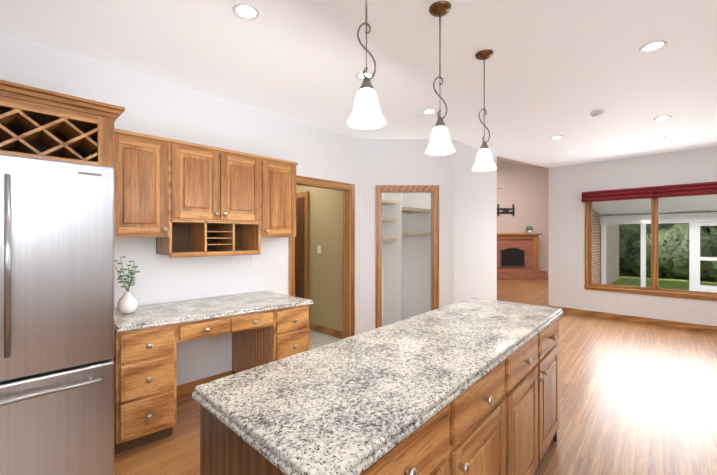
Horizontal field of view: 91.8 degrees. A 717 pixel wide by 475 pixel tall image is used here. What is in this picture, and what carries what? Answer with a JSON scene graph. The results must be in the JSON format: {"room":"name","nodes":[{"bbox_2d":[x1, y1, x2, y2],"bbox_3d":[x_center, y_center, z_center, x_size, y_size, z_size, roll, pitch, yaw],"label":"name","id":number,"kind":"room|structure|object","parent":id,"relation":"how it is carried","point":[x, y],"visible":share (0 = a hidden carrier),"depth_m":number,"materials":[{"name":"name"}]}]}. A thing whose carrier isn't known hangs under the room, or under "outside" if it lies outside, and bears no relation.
{"room":"kitchen","nodes":[
{"label":"kitchen","id":0,"kind":"room"},
{"bbox_2d":[0,35,359,385],"bbox_3d":[-2.351,0.033,2.402,0.120,2.750,6.650,0,0,45],"label":"wall","id":1,"kind":"structure","parent":0,"point":[154,107],"depth_m":3.19,"materials":[{"name":"white paint"}]},
{"bbox_2d":[0,80,124,360],"bbox_3d":[-2.110,0.297,2.038,0.727,2.223,1.110,0,0,45],"label":"wine cabinet","id":2,"kind":"object","parent":1,"relation":"attached to","point":[35,122],"visible":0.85,"depth_m":2.04,"materials":[{"name":"brown wood"}]},
{"bbox_2d":[114,129,181,240],"bbox_3d":[-1.707,-0.384,2.703,0.367,0.766,0.478,0,0,45],"label":"upper cabinet","id":3,"kind":"object","parent":1,"relation":"attached to","point":[176,198],"depth_m":2.58,"materials":[{"name":"brown wood"}]},
{"bbox_2d":[210,336,217,347],"bbox_3d":[-1.374,0.989,3.299,0.008,0.115,0.075,0,0,45],"label":"outlet","id":4,"kind":"object","parent":1,"relation":"attached to","point":[213,341],"depth_m":3.30,"materials":[{"name":"white plastic"}]},
{"bbox_2d":[182,141,261,224],"bbox_3d":[-1.313,-0.454,3.103,0.367,0.626,0.786,0,0,45],"label":"upper cabinet","id":5,"kind":"object","parent":1,"relation":"attached to","point":[220,186],"depth_m":2.98,"materials":[{"name":"brown wood"}]},
{"bbox_2d":[252,257,257,267],"bbox_3d":[-1.071,0.259,3.604,0.012,0.115,0.075,0,0,45],"label":"outlet","id":6,"kind":"object","parent":1,"relation":"attached to","point":[254,259],"depth_m":3.60,"materials":[{"name":"white plastic"}]},
{"bbox_2d":[234,156,297,236],"bbox_3d":[-0.921,-0.384,3.501,0.367,0.766,0.475,0,0,45],"label":"upper cabinet","id":7,"kind":"object","parent":1,"relation":"attached to","point":[278,175],"depth_m":3.38,"materials":[{"name":"brown wood"}]},
{"bbox_2d":[278,255,283,265],"bbox_3d":[-0.853,0.249,3.825,0.012,0.115,0.075,0,0,45],"label":"outlet","id":8,"kind":"object","parent":1,"relation":"attached to","point":[280,257],"depth_m":3.82,"materials":[{"name":"white plastic"}]},
{"bbox_2d":[289,175,354,338],"bbox_3d":[-0.465,0.350,4.313,0.156,2.118,1.036,0,0,45],"label":"door frame","id":9,"kind":"structure","parent":1,"relation":"attached to","point":[345,188],"depth_m":4.59,"materials":[{"name":"brown wood"}]},
{"bbox_2d":[296,185,342,331],"bbox_3d":[-1.012,0.035,5.681,2.580,2.750,0.100,0,0,45],"label":"wall","id":10,"kind":"structure","parent":0,"point":[326,263],"depth_m":5.05,"materials":[{"name":"beige paint"}]},
{"bbox_2d":[295,191,308,298],"bbox_3d":[-1.121,0.350,5.656,0.970,2.120,0.045,0,0,45],"label":"hall door","id":11,"kind":"structure","parent":10,"relation":"in","point":[302,252],"depth_m":5.39,"materials":[{"name":"brown wood"}]},
{"bbox_2d":[310,323,342,338],"bbox_3d":[-0.447,1.360,5.043,0.840,0.100,0.014,0,0,45],"label":"baseboard","id":12,"kind":"structure","parent":10,"relation":"attached to","point":[328,331],"depth_m":5.05,"materials":[{"name":"brown wood"}]},
{"bbox_2d":[309,329,341,349],"bbox_3d":[-1.486,1.408,5.129,2.480,0.004,1.350,0,0,45],"label":"floor","id":13,"kind":"structure","parent":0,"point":[317,339],"depth_m":4.79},
{"bbox_2d":[0,0,716,167],"bbox_3d":[0.623,-1.392,2.342,9.400,0.100,10.740,0,0,45],"label":"ceiling","id":14,"kind":"structure","parent":0,"point":[564,68],"depth_m":2.63,"materials":[{"name":"white paint"}]},
{"bbox_2d":[232,3,259,19],"bbox_3d":[-0.665,-1.336,2.061,0.154,0.009,0.154,0,0,45],"label":"recessed light","id":15,"kind":"object","parent":14,"relation":"in","point":[245,11],"visible":1,"depth_m":2.06,"materials":[{"name":"white"}]},
{"bbox_2d":[356,71,373,79],"bbox_3d":[0.054,-1.336,2.875,0.154,0.009,0.154,0,0,45],"label":"recessed light","id":16,"kind":"object","parent":14,"relation":"in","point":[359,75],"visible":0.79,"depth_m":2.86,"materials":[{"name":"white"}]},
{"bbox_2d":[347,0,385,128],"bbox_3d":[0.035,-0.921,1.524,0.174,0.842,0.174,0,0,45],"label":"pendant light","id":17,"kind":"object","parent":14,"relation":"hanging from","point":[366,113],"visible":1,"depth_m":1.50,"materials":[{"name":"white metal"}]},
{"bbox_2d":[422,109,436,114],"bbox_3d":[0.755,-1.335,3.700,0.154,0.009,0.154,0,0,45],"label":"recessed light","id":18,"kind":"object","parent":14,"relation":"in","point":[429,111],"visible":1,"depth_m":3.69,"materials":[{"name":"white"}]},
{"bbox_2d":[425,1,454,154],"bbox_3d":[0.477,-0.921,2.034,0.174,0.842,0.174,0,0,45],"label":"pendant light","id":19,"kind":"object","parent":14,"relation":"hanging from","point":[440,143],"visible":1,"depth_m":2.01,"materials":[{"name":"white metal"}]},
{"bbox_2d":[472,49,496,170],"bbox_3d":[0.919,-0.920,2.542,0.174,0.842,0.174,0,0,45],"label":"pendant light","id":20,"kind":"object","parent":14,"relation":"hanging from","point":[484,161],"visible":1,"depth_m":2.52,"materials":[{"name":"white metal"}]},
{"bbox_2d":[551,136,563,138],"bbox_3d":[2.658,-1.335,4.647,0.154,0.009,0.154,0,0,45],"label":"recessed light","id":21,"kind":"object","parent":14,"relation":"in","point":[557,137],"visible":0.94,"depth_m":4.65,"materials":[{"name":"white"}]},
{"bbox_2d":[590,110,604,116],"bbox_3d":[2.558,-1.324,3.720,0.130,0.034,0.130,0,0,45],"label":"smoke detector","id":22,"kind":"object","parent":14,"relation":"attached to","point":[597,113],"visible":1,"depth_m":3.69,"materials":[{"name":"white plastic"}]},
{"bbox_2d":[639,40,667,52],"bbox_3d":[2.065,-1.336,2.437,0.154,0.009,0.154,0,0,45],"label":"recessed light","id":23,"kind":"object","parent":14,"relation":"in","point":[652,46],"visible":1,"depth_m":2.44,"materials":[{"name":"white"}]},
{"bbox_2d":[651,136,665,139],"bbox_3d":[4.043,-1.335,4.685,0.154,0.009,0.154,0,0,45],"label":"recessed light","id":24,"kind":"object","parent":14,"relation":"in","point":[658,138],"visible":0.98,"depth_m":4.70,"materials":[{"name":"white"}]},
{"bbox_2d":[654,116,671,120],"bbox_3d":[3.405,-1.335,3.896,0.154,0.009,0.154,0,0,45],"label":"recessed light","id":25,"kind":"object","parent":14,"relation":"in","point":[661,118],"visible":0.98,"depth_m":3.90,"materials":[{"name":"white"}]},
{"bbox_2d":[382,193,409,325],"bbox_3d":[0.386,0.035,5.369,0.150,2.750,1.420,0,0,45],"label":"wall","id":26,"kind":"structure","parent":0,"point":[405,196],"depth_m":5.68,"materials":[{"name":"white paint"}]},
{"bbox_2d":[360,139,453,332],"bbox_3d":[0.663,0.035,4.792,1.273,2.750,0.120,0,0,0],"label":"wall","id":27,"kind":"structure","parent":0,"point":[397,162],"depth_m":4.73,"materials":[{"name":"white paint"}]},
{"bbox_2d":[375,185,438,328],"bbox_3d":[0.663,0.350,4.791,0.866,2.118,0.156,0,0,0],"label":"door frame","id":28,"kind":"structure","parent":27,"relation":"attached to","point":[433,190],"depth_m":4.72,"materials":[{"name":"brown wood"}]},
{"bbox_2d":[114,277,716,474],"bbox_3d":[1.714,1.460,6.152,13.200,0.100,17.700,0,0,45],"label":"floor","id":29,"kind":"structure","parent":0,"point":[635,398],"depth_m":2.88,"materials":[{"name":"brown wood"}]},
{"bbox_2d":[0,154,113,474],"bbox_3d":[-1.987,0.508,1.902,0.999,1.800,0.930,0,0,45],"label":"fridge","id":30,"kind":"object","parent":29,"relation":"on","point":[56,317],"visible":1,"depth_m":1.75,"materials":[{"name":"grey metal"}]},
{"bbox_2d":[114,290,313,454],"bbox_3d":[-1.197,0.984,2.884,0.838,0.850,1.453,0,0,45],"label":"desk","id":31,"kind":"object","parent":29,"relation":"on","point":[264,327],"visible":0.88,"depth_m":2.44,"materials":[{"name":"brown wood"}]},
{"bbox_2d":[114,256,139,313],"bbox_3d":[-1.713,0.347,2.562,0.338,0.420,0.164,0,0,45],"label":"vase","id":32,"kind":"object","parent":31,"relation":"on","point":[127,302],"visible":0.96,"depth_m":2.55,"materials":[{"name":"white ceramic"}]},
{"bbox_2d":[200,337,558,474],"bbox_3d":[0.435,0.967,1.760,0.791,0.882,2.230,0,0,45],"label":"kitchen island","id":33,"kind":"object","parent":29,"relation":"on","point":[509,427],"depth_m":1.34,"materials":[{"name":"brown wood"}]},
{"bbox_2d":[192,297,562,474],"bbox_3d":[0.431,0.507,1.769,0.812,0.038,2.270,0,0,45],"label":"island countertop","id":34,"kind":"structure","parent":33,"relation":"on","point":[339,407],"depth_m":1.16,"materials":[{"name":"grey stone"}]},
{"bbox_2d":[497,233,547,279],"bbox_3d":[5.329,0.633,11.936,1.960,1.560,0.800,0,0,-2],"label":"fireplace","id":35,"kind":"object","parent":29,"relation":"on","point":[517,256],"visible":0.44,"depth_m":12.01,"materials":[{"name":"brick"}]},
{"bbox_2d":[526,226,532,232],"bbox_3d":[5.985,-0.284,12.150,0.230,0.273,0.237,0,0,45],"label":"mantel plant","id":36,"kind":"object","parent":35,"relation":"on","point":[529,229],"visible":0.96,"depth_m":12.10,"materials":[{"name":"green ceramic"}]},
{"bbox_3d":[0.750,1.408,4.926,1.050,0.003,1.300,0,0,45],"label":"floor","id":37,"kind":"structure","parent":29,"relation":"on","visible":0},
{"bbox_2d":[382,193,430,325],"bbox_3d":[0.554,0.035,5.166,0.425,2.741,1.225,0,0,45],"label":"pantry shelves","id":38,"kind":"object","parent":37,"relation":"on","point":[394,209],"visible":0.62,"depth_m":5.17,"materials":[{"name":"beige wood"}]},
{"bbox_2d":[410,193,430,316],"bbox_3d":[1.217,0.035,5.464,0.900,2.750,0.120,0,0,45],"label":"wall","id":39,"kind":"structure","parent":0,"point":[416,274],"depth_m":5.59,"materials":[{"name":"white paint"}]},
{"bbox_2d":[454,140,496,302],"bbox_3d":[1.745,0.035,5.273,0.120,2.750,1.390,0,0,45],"label":"wall","id":40,"kind":"structure","parent":0,"point":[475,234],"depth_m":5.14,"materials":[{"name":"white paint"}]},
{"bbox_2d":[497,159,548,273],"bbox_3d":[5.316,-0.737,12.402,6.400,4.300,0.120,0,0,-2],"label":"wall","id":41,"kind":"structure","parent":0,"point":[524,189],"depth_m":12.36,"materials":[{"name":"beige paint"}]},
{"bbox_2d":[497,204,514,215],"bbox_3d":[5.219,-0.967,12.308,0.640,0.420,0.050,0,0,-2],"label":"mount","id":42,"kind":"object","parent":41,"relation":"attached to","point":[505,210],"visible":0.98,"depth_m":12.30,"materials":[{"name":"black metal"}]},
{"bbox_2d":[497,156,548,169],"bbox_3d":[2.977,-2.115,6.296,1.845,1.550,0.138,0,0,-36],"label":"wall","id":43,"kind":"structure","parent":0,"point":[522,163],"depth_m":6.29,"materials":[{"name":"beige paint"}]},
{"bbox_2d":[607,224,618,283],"bbox_3d":[6.236,-0.738,9.229,0.120,4.300,6.950,0,0,45],"label":"wall","id":44,"kind":"structure","parent":0,"point":[612,245],"depth_m":10.83,"materials":[{"name":"beige paint"}]},
{"bbox_2d":[549,147,716,325],"bbox_3d":[5.704,0.035,4.788,5.600,2.750,0.120,0,0,45],"label":"wall","id":45,"kind":"structure","parent":0,"point":[569,185],"depth_m":6.07,"materials":[{"name":"white paint"}]},
{"bbox_2d":[177,305,716,396],"bbox_3d":[2.805,1.359,2.844,6.600,0.100,6.960,0,0,45],"label":"baseboard","id":46,"kind":"structure","parent":45,"relation":"attached to","point":[186,388],"depth_m":5.44,"materials":[{"name":"brown wood"}]},
{"bbox_2d":[584,197,716,300],"bbox_3d":[4.809,0.090,5.646,1.944,1.694,0.155,0,0,45],"label":"window","id":47,"kind":"structure","parent":45,"relation":"in","point":[654,290],"depth_m":5.67,"materials":[{"name":"brown wood"}]},
{"bbox_2d":[581,181,716,201],"bbox_3d":[4.732,-0.726,5.568,1.984,0.188,0.090,0,0,45],"label":"valance","id":48,"kind":"object","parent":47,"relation":"attached to","point":[695,189],"visible":1,"depth_m":5.56,"materials":[{"name":"red fabric"}]},
{"bbox_2d":[592,194,716,215],"bbox_3d":[7.392,-0.895,6.129,5.880,0.650,4.160,0,0,45],"label":"roof","id":49,"kind":"structure","parent":0,"point":[617,208],"depth_m":8.00,"materials":[{"name":"white"}]},
{"bbox_2d":[592,209,716,292],"bbox_3d":[7.372,0.113,6.023,6.000,2.605,3.980,0,0,45],"label":"wall screen","id":50,"kind":"object","parent":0,"point":[599,245],"depth_m":8.78,"materials":[{"name":"white paint"}]},
{"label":"outside","id":51,"kind":"structure","parent":0,"visible":0},
{"bbox_2d":[611,268,716,290],"bbox_3d":[28.830,1.568,21.686,70.000,0.100,48.500,0,0,45],"label":"lawn","id":52,"kind":"structure","parent":51,"point":[664,283],"depth_m":11.69,"materials":[{"name":"green plant"}]},
{"bbox_2d":[619,231,630,259],"bbox_3d":[9.679,0.701,14.925,3.188,2.439,2.632,0,0,45],"label":"tree","id":53,"kind":"object","parent":52,"relation":"on","point":[625,236],"depth_m":13.59,"materials":[{"name":"green plant"}]},
{"bbox_2d":[619,224,639,270],"bbox_3d":[11.710,-2.554,16.589,4.632,8.930,4.130,0,0,45],"label":"tree","id":54,"kind":"object","parent":52,"relation":"on","point":[620,262],"depth_m":15.30,"materials":[{"name":"green plant"}]},
{"bbox_2d":[619,223,714,244],"bbox_3d":[12.688,-2.443,14.850,4.017,8.115,4.551,0,0,45],"label":"tree","id":55,"kind":"object","parent":52,"relation":"on","point":[633,237],"depth_m":14.07,"materials":[{"name":"green plant"}]},
{"bbox_2d":[619,223,716,279],"bbox_3d":[11.628,0.580,13.016,2.986,2.493,2.298,0,0,45],"label":"tree","id":56,"kind":"object","parent":52,"relation":"on","point":[667,250],"depth_m":12.55,"materials":[{"name":"green plant"}]},
{"bbox_2d":[700,222,716,255],"bbox_3d":[14.189,-1.344,13.334,4.520,6.437,5.092,0,0,45],"label":"tree","id":57,"kind":"object","parent":52,"relation":"on","point":[714,228],"depth_m":12.49,"materials":[{"name":"green plant"}]},
{"bbox_2d":[700,229,716,281],"bbox_3d":[13.330,0.522,11.280,3.345,2.549,2.496,0,0,45],"label":"tree","id":58,"kind":"object","parent":52,"relation":"on","point":[713,274],"depth_m":11.76,"materials":[{"name":"green plant"}]}
]}

